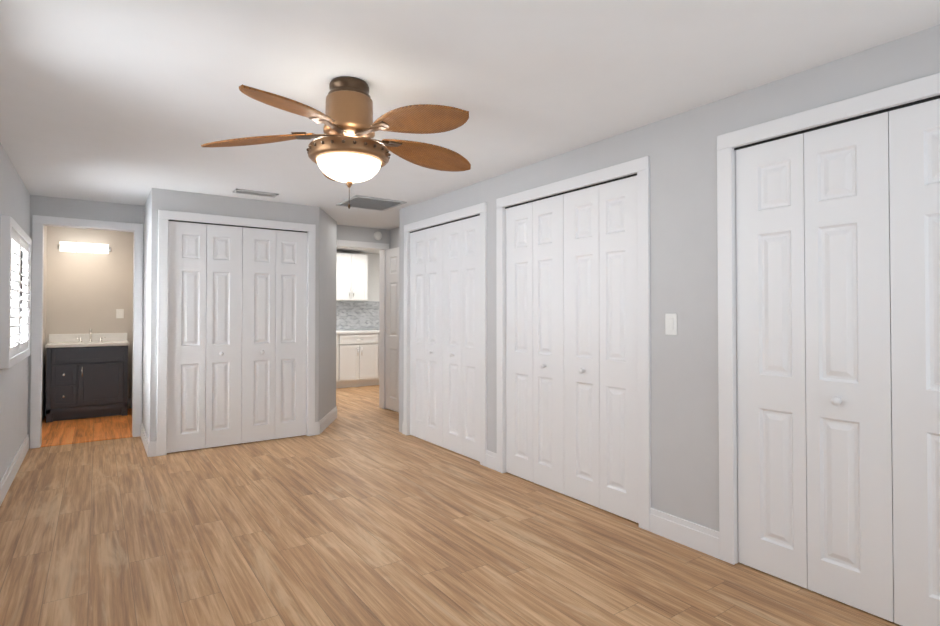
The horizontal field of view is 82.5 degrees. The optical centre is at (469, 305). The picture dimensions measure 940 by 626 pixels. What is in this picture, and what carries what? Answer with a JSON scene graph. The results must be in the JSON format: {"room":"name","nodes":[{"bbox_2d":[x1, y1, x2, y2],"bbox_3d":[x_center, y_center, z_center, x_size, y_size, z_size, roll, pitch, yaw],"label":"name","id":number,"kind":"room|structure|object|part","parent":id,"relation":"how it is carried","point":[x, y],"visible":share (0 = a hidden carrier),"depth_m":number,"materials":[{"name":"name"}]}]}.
{"room":"empty bedroom","nodes":[
{"label":"empty bedroom","id":0,"kind":"room"},
{"bbox_2d":[0,143,46,480],"bbox_3d":[-2.621,0.115,2.791,0.107,2.310,8.980,1,-1,-35],"label":"wall","id":1,"kind":"structure","parent":0,"point":[14,199],"depth_m":4.09,"materials":[{"name":"paint"}]},
{"bbox_2d":[0,434,28,505],"bbox_3d":[-2.012,1.194,1.993,0.014,0.130,7.000,1,-1,-35],"label":"baseboard","id":2,"kind":"structure","parent":1,"relation":"attached to","point":[7,479],"depth_m":3.95,"materials":[{"name":"white wood"}]},
{"bbox_2d":[0,215,31,368],"bbox_3d":[-3.366,-0.079,3.974,0.072,0.980,1.340,1,-1,-35],"label":"window shutter","id":3,"kind":"object","parent":1,"relation":"attached to","point":[14,346],"visible":1,"depth_m":3.73,"materials":[{"name":"white wood"}]},
{"bbox_2d":[45,226,133,404],"bbox_3d":[-4.686,0.170,6.762,1.050,2.310,0.100,1,-1,-35],"label":"wall","id":4,"kind":"structure","parent":0,"point":[87,292],"depth_m":6.67,"materials":[{"name":"paint"}]},
{"bbox_2d":[57,242,110,253],"bbox_3d":[-4.740,-0.708,6.596,0.540,0.110,0.130,1,-1,-35],"label":"sconce","id":5,"kind":"object","parent":4,"relation":"attached to","point":[83,247],"visible":0.94,"depth_m":6.54,"materials":[{"name":"white glass"}]},
{"bbox_2d":[45,398,131,415],"bbox_3d":[-4.695,1.258,6.671,0.950,0.130,0.014,1,-1,-35],"label":"baseboard","id":6,"kind":"structure","parent":4,"relation":"attached to","point":[129,402],"depth_m":6.89,"materials":[{"name":"white wood"}]},
{"bbox_2d":[116,309,123,317],"bbox_3d":[-4.470,0.106,6.846,0.080,0.117,0.010,1,-1,-35],"label":"bathroom light switch","id":7,"kind":"object","parent":4,"relation":"attached to","point":[119,313],"visible":1,"depth_m":6.84,"materials":[{"name":"white plastic"}]},
{"bbox_2d":[142,191,150,437],"bbox_3d":[-2.973,0.146,5.025,0.100,2.310,0.949,1,-1,-35],"label":"wall","id":8,"kind":"structure","parent":0,"point":[146,316],"depth_m":5.00,"materials":[{"name":"paint"}]},
{"bbox_2d":[141,423,149,456],"bbox_3d":[-3.019,1.235,4.977,0.014,0.130,0.950,1,-1,-35],"label":"baseboard","id":9,"kind":"structure","parent":8,"relation":"attached to","point":[145,440],"depth_m":4.81,"materials":[{"name":"white wood"}]},
{"bbox_2d":[27,195,389,447],"bbox_3d":[-1.897,0.165,6.411,5.430,2.310,0.100,1,-1,-35],"label":"wall","id":10,"kind":"structure","parent":0,"point":[74,208],"depth_m":5.18,"materials":[{"name":"paint"}]},
{"bbox_2d":[30,215,142,448],"bbox_3d":[-3.673,0.240,5.176,0.865,2.125,0.138,1,-1,-35],"label":"door frame","id":11,"kind":"structure","parent":10,"relation":"attached to","point":[39,222],"depth_m":5.00,"materials":[{"name":"white wood"}]},
{"bbox_2d":[337,240,388,408],"bbox_3d":[-1.450,0.262,6.722,0.900,2.125,0.138,1,-1,-35],"label":"door frame","id":12,"kind":"structure","parent":10,"relation":"attached to","point":[382,247],"depth_m":6.90,"materials":[{"name":"white wood"}]},
{"bbox_2d":[374,232,381,239],"bbox_3d":[-1.173,-0.889,6.847,0.110,0.110,0.034,1,-1,-35],"label":"smoke detector","id":13,"kind":"object","parent":10,"relation":"attached to","point":[377,235],"visible":0.96,"depth_m":6.83,"materials":[{"name":"white plastic"}]},
{"bbox_2d":[149,188,318,440],"bbox_3d":[-2.168,0.146,5.066,1.470,2.310,0.100,1,-1,-35],"label":"wall","id":14,"kind":"structure","parent":0,"point":[175,200],"depth_m":4.85,"materials":[{"name":"paint"}]},
{"bbox_2d":[150,441,156,456],"bbox_3d":[-2.718,1.230,4.599,0.050,0.130,0.014,1,-1,-35],"label":"baseboard","id":15,"kind":"structure","parent":14,"relation":"attached to","point":[153,448],"depth_m":4.59,"materials":[{"name":"white wood"}]},
{"bbox_2d":[167,221,206,452],"bbox_3d":[-2.530,0.275,4.790,0.303,2.030,0.032,1,-1,-35],"label":"bifold door","id":16,"kind":"structure","parent":14,"relation":"in","point":[186,369],"depth_m":4.78,"materials":[{"name":"white wood"}]},
{"bbox_2d":[205,224,241,447],"bbox_3d":[-2.278,0.277,4.964,0.303,2.030,0.032,1,-1,-35],"label":"bifold door","id":17,"kind":"structure","parent":14,"relation":"in","point":[223,330],"depth_m":4.95,"materials":[{"name":"white wood"}]},
{"bbox_2d":[157,210,315,455],"bbox_3d":[-2.164,0.239,5.069,1.380,2.125,0.138,1,-1,-35],"label":"trim","id":18,"kind":"structure","parent":14,"relation":"attached to","point":[165,217],"depth_m":4.84,"materials":[{"name":"white wood"}]},
{"bbox_2d":[241,227,275,442],"bbox_3d":[-2.027,0.279,5.139,0.303,2.030,0.032,1,-1,-35],"label":"bifold door","id":19,"kind":"structure","parent":14,"relation":"in","point":[258,332],"depth_m":5.13,"materials":[{"name":"white wood"}]},
{"bbox_2d":[275,230,306,438],"bbox_3d":[-1.776,0.282,5.314,0.303,2.030,0.032,1,-1,-35],"label":"bifold door","id":20,"kind":"structure","parent":14,"relation":"in","point":[290,331],"depth_m":5.30,"materials":[{"name":"white wood"}]},
{"bbox_2d":[315,422,318,434],"bbox_3d":[-1.548,1.241,5.413,0.040,0.130,0.014,1,-1,-35],"label":"baseboard","id":21,"kind":"structure","parent":14,"relation":"attached to","point":[316,428],"depth_m":5.41,"materials":[{"name":"white wood"}]},
{"bbox_2d":[318,207,336,421],"bbox_3d":[-1.607,0.158,5.885,0.100,2.310,0.885,0,-1,-3],"label":"wall","id":22,"kind":"structure","parent":0,"point":[327,303],"depth_m":5.85,"materials":[{"name":"paint"}]},
{"bbox_2d":[319,406,336,433],"bbox_3d":[-1.550,1.248,5.872,0.014,0.130,0.885,0,-1,-3],"label":"baseboard","id":23,"kind":"structure","parent":22,"relation":"attached to","point":[327,420],"depth_m":5.79,"materials":[{"name":"white wood"}]},
{"bbox_2d":[337,251,379,329],"bbox_3d":[-2.889,0.200,8.949,4.400,2.310,0.100,1,-1,-35],"label":"wall","id":24,"kind":"structure","parent":0,"point":[373,276],"depth_m":9.69,"materials":[{"name":"paint"}]},
{"bbox_2d":[336,253,367,300],"bbox_3d":[-2.100,-0.482,9.209,0.620,0.800,0.360,1,-1,-35],"label":"upper cabinet","id":25,"kind":"object","parent":24,"relation":"attached to","point":[352,278],"visible":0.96,"depth_m":9.09,"materials":[{"name":"white wood"}]},
{"bbox_2d":[336,301,378,329],"bbox_3d":[-2.175,0.175,9.378,2.100,0.510,0.012,1,-1,-35],"label":"tile backsplash","id":26,"kind":"structure","parent":24,"relation":"attached to","point":[357,315],"depth_m":9.50,"materials":[{"name":"tile"}]},
{"bbox_2d":[390,227,398,248],"bbox_3d":[-0.631,0.165,6.439,0.100,2.310,1.300,1,-1,-35],"label":"wall","id":27,"kind":"structure","parent":0,"point":[394,237],"depth_m":6.84,"materials":[{"name":"paint"}]},
{"bbox_2d":[385,247,398,411],"bbox_3d":[-0.860,0.295,6.595,0.035,2.030,0.740,1,-1,-35],"label":"hall door","id":28,"kind":"structure","parent":27,"relation":"in","point":[392,341],"depth_m":6.74,"materials":[{"name":"white wood"}]},
{"bbox_2d":[399,208,403,432],"bbox_3d":[-0.449,0.155,5.713,0.630,2.310,0.100,1,-1,-35],"label":"wall","id":29,"kind":"structure","parent":0,"point":[401,304],"depth_m":5.53,"materials":[{"name":"paint"}]},
{"bbox_2d":[0,385,900,625],"bbox_3d":[-1.039,1.327,4.312,6.800,0.088,10.200,1,-1,-35],"label":"floor","id":30,"kind":"structure","parent":0,"point":[360,510],"depth_m":2.81,"materials":[{"name":"brown wood"}]},
{"bbox_2d":[45,333,128,422],"bbox_3d":[-4.571,0.833,6.429,0.794,0.975,0.560,1,-1,-35],"label":"bathroom vanity","id":31,"kind":"object","parent":30,"relation":"on","point":[99,388],"depth_m":6.23,"materials":[{"name":"black wood"}]},
{"bbox_3d":[-4.571,0.413,6.434,0.794,0.135,0.560,1,-1,-35],"label":"bathroom vanity top","id":32,"kind":"part","parent":31,"relation":"part of","materials":[{"name":"white stone"}]},
{"bbox_2d":[75,329,105,341],"bbox_3d":[-4.620,0.367,6.531,0.312,0.158,0.138,1,-1,-35],"label":"faucet","id":33,"kind":"object","parent":31,"relation":"on","point":[90,338],"visible":1,"depth_m":6.56,"materials":[{"name":"silver metal"}]},
{"bbox_2d":[336,334,343,387],"bbox_3d":[-2.550,0.907,8.736,0.765,0.890,0.592,1,-1,-35],"label":"base cabinet","id":34,"kind":"object","parent":30,"relation":"on","point":[339,337],"depth_m":8.70,"materials":[{"name":"white wood"}]},
{"bbox_2d":[344,333,378,387],"bbox_3d":[-2.002,0.912,9.117,0.830,0.890,0.592,1,-1,-35],"label":"base cabinet","id":35,"kind":"object","parent":30,"relation":"on","point":[355,367],"depth_m":8.91,"materials":[{"name":"white wood"}]},
{"bbox_2d":[336,330,378,333],"bbox_3d":[-1.998,0.448,9.118,2.100,0.039,0.605,1,-1,-35],"label":"countertop","id":36,"kind":"structure","parent":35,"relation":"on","point":[354,331],"depth_m":8.90,"materials":[{"name":"white stone"}]},
{"bbox_2d":[0,0,939,253],"bbox_3d":[-1.039,-1.059,4.345,6.800,0.080,10.200,1,-1,-35],"label":"ceiling","id":37,"kind":"structure","parent":0,"point":[132,102],"depth_m":2.42,"materials":[{"name":"paint"}]},
{"bbox_2d":[233,188,278,197],"bbox_3d":[-1.919,-1.006,4.804,0.360,0.012,0.140,1,-1,-35],"label":"ceiling vent","id":38,"kind":"object","parent":37,"relation":"in","point":[256,193],"visible":1,"depth_m":4.79,"materials":[{"name":"silver metal"}]},
{"bbox_2d":[201,76,470,208],"bbox_3d":[-0.482,-0.750,2.458,1.344,0.590,1.195,1,-1,-35],"label":"ceiling fan","id":39,"kind":"object","parent":37,"relation":"hanging from","point":[352,128],"depth_m":2.42,"materials":[{"name":"brown wood"}]},
{"bbox_3d":[-1.004,-0.780,2.528,0.532,0.066,0.216,0,11,0],"label":"ceiling fan arm","id":40,"kind":"part","parent":39,"relation":"part of"},
{"bbox_3d":[-0.706,-0.786,2.111,0.216,0.066,0.532,12,3,17],"label":"ceiling fan arm","id":41,"kind":"part","parent":39,"relation":"part of"},
{"bbox_3d":[-0.568,-0.632,2.523,0.296,0.100,0.296,1,-1,-35],"label":"ceiling fan shade","id":42,"kind":"part","parent":39,"relation":"part of","materials":[{"name":"white glass"}]},
{"bbox_3d":[-0.217,-0.783,2.266,0.532,0.066,0.216,-1,-13,36],"label":"ceiling fan arm","id":43,"kind":"part","parent":39,"relation":"part of"},
{"bbox_3d":[-0.214,-0.776,2.779,0.532,0.066,0.216,1,-13,-36],"label":"ceiling fan arm","id":44,"kind":"part","parent":39,"relation":"part of"},
{"bbox_2d":[336,195,406,210],"bbox_3d":[-0.974,-1.000,5.266,0.520,0.012,0.520,1,-1,-35],"label":"ceiling vent","id":45,"kind":"object","parent":37,"relation":"in","point":[368,203],"visible":1,"depth_m":5.24,"materials":[{"name":"silver metal"}]},
{"bbox_2d":[404,25,939,531],"bbox_3d":[0.960,0.121,3.222,0.100,2.310,5.600,1,-1,-35],"label":"wall","id":46,"kind":"structure","parent":0,"point":[680,149],"depth_m":2.86,"materials":[{"name":"paint"}]},
{"bbox_2d":[410,229,425,439],"bbox_3d":[-0.504,0.281,5.292,0.032,2.030,0.308,1,-1,-35],"label":"bifold door","id":47,"kind":"structure","parent":46,"relation":"in","point":[417,326],"depth_m":5.28,"materials":[{"name":"white wood"}]},
{"bbox_2d":[425,225,442,446],"bbox_3d":[-0.326,0.278,5.037,0.032,2.030,0.308,1,-1,-35],"label":"bifold door","id":48,"kind":"structure","parent":46,"relation":"in","point":[434,344],"depth_m":5.03,"materials":[{"name":"white wood"}]},
{"bbox_2d":[403,202,486,466],"bbox_3d":[-0.221,0.237,4.921,0.138,2.125,1.400,1,-1,-35],"label":"trim","id":49,"kind":"structure","parent":46,"relation":"attached to","point":[480,209],"depth_m":4.50,"materials":[{"name":"white wood"}]},
{"bbox_2d":[443,220,461,454],"bbox_3d":[-0.148,0.274,4.781,0.032,2.030,0.308,1,-1,-35],"label":"bifold door","id":50,"kind":"structure","parent":46,"relation":"in","point":[452,334],"depth_m":4.76,"materials":[{"name":"white wood"}]},
{"bbox_2d":[462,215,479,461],"bbox_3d":[0.029,0.271,4.526,0.032,2.030,0.308,1,-1,-35],"label":"bifold door","id":51,"kind":"structure","parent":46,"relation":"in","point":[470,337],"depth_m":4.53,"materials":[{"name":"white wood"}]},
{"bbox_2d":[486,450,496,470],"bbox_3d":[0.173,1.225,4.240,0.014,0.130,0.145,1,-1,-35],"label":"baseboard","id":52,"kind":"structure","parent":46,"relation":"attached to","point":[491,460],"depth_m":4.23,"materials":[{"name":"white wood"}]},
{"bbox_2d":[506,202,532,481],"bbox_3d":[0.379,0.264,4.023,0.032,2.030,0.310,1,-1,-35],"label":"bifold door","id":53,"kind":"structure","parent":46,"relation":"in","point":[519,340],"depth_m":4.01,"materials":[{"name":"white wood"}]},
{"bbox_2d":[533,194,563,493],"bbox_3d":[0.558,0.261,3.765,0.032,2.030,0.310,1,-1,-35],"label":"bifold door","id":54,"kind":"structure","parent":46,"relation":"in","point":[548,340],"depth_m":3.75,"materials":[{"name":"white wood"}]},
{"bbox_2d":[496,156,650,530],"bbox_3d":[0.664,0.219,3.649,0.138,2.125,1.409,1,-1,-35],"label":"trim","id":55,"kind":"structure","parent":46,"relation":"attached to","point":[639,168],"depth_m":3.10,"materials":[{"name":"white wood"}]},
{"bbox_2d":[564,185,599,507],"bbox_3d":[0.737,0.257,3.508,0.032,2.030,0.310,1,-1,-35],"label":"bifold door","id":56,"kind":"structure","parent":46,"relation":"in","point":[582,351],"depth_m":3.49,"materials":[{"name":"white wood"}]},
{"bbox_2d":[599,176,638,522],"bbox_3d":[0.916,0.253,3.251,0.032,2.030,0.310,1,-1,-35],"label":"bifold door","id":57,"kind":"structure","parent":46,"relation":"in","point":[618,305],"depth_m":3.25,"materials":[{"name":"white wood"}]},
{"bbox_2d":[665,313,676,334],"bbox_3d":[1.098,0.102,2.928,0.010,0.117,0.072,1,-1,-35],"label":"light switch","id":58,"kind":"object","parent":46,"relation":"attached to","point":[670,323],"visible":1,"depth_m":2.92,"materials":[{"name":"white plastic"}]},
{"bbox_2d":[650,508,718,558],"bbox_3d":[1.136,1.206,2.854,0.014,0.130,0.412,1,-1,-35],"label":"baseboard","id":59,"kind":"structure","parent":46,"relation":"attached to","point":[700,538],"depth_m":2.84,"materials":[{"name":"white wood"}]},
{"bbox_2d":[735,133,807,588],"bbox_3d":[1.419,0.243,2.528,0.032,2.030,0.311,1,-1,-35],"label":"bifold door","id":60,"kind":"structure","parent":46,"relation":"in","point":[771,383],"depth_m":2.51,"materials":[{"name":"white wood"}]},
{"bbox_2d":[717,73,939,564],"bbox_3d":[1.704,0.199,2.154,0.138,2.125,1.410,1,-1,-35],"label":"trim","id":61,"kind":"structure","parent":46,"relation":"attached to","point":[911,93],"depth_m":2.64,"materials":[{"name":"white wood"}]},
{"bbox_2d":[804,112,893,621],"bbox_3d":[1.582,0.240,2.259,0.071,2.030,0.311,1,-1,-35],"label":"bifold door","id":62,"kind":"structure","parent":46,"relation":"in","point":[850,561],"depth_m":2.25,"materials":[{"name":"white wood"}]},
{"bbox_3d":[1.553,0.405,2.270,0.039,0.036,0.036,1,-1,-35],"label":"bifold knob","id":63,"kind":"part","parent":62,"relation":"part of","materials":[{"name":"white plastic"}]},
{"bbox_2d":[889,98,939,625],"bbox_3d":[1.777,0.236,2.013,0.032,2.030,0.311,1,-1,-35],"label":"bifold door","id":64,"kind":"structure","parent":46,"relation":"in","point":[914,159],"depth_m":2.07,"materials":[{"name":"white wood"}]}
]}

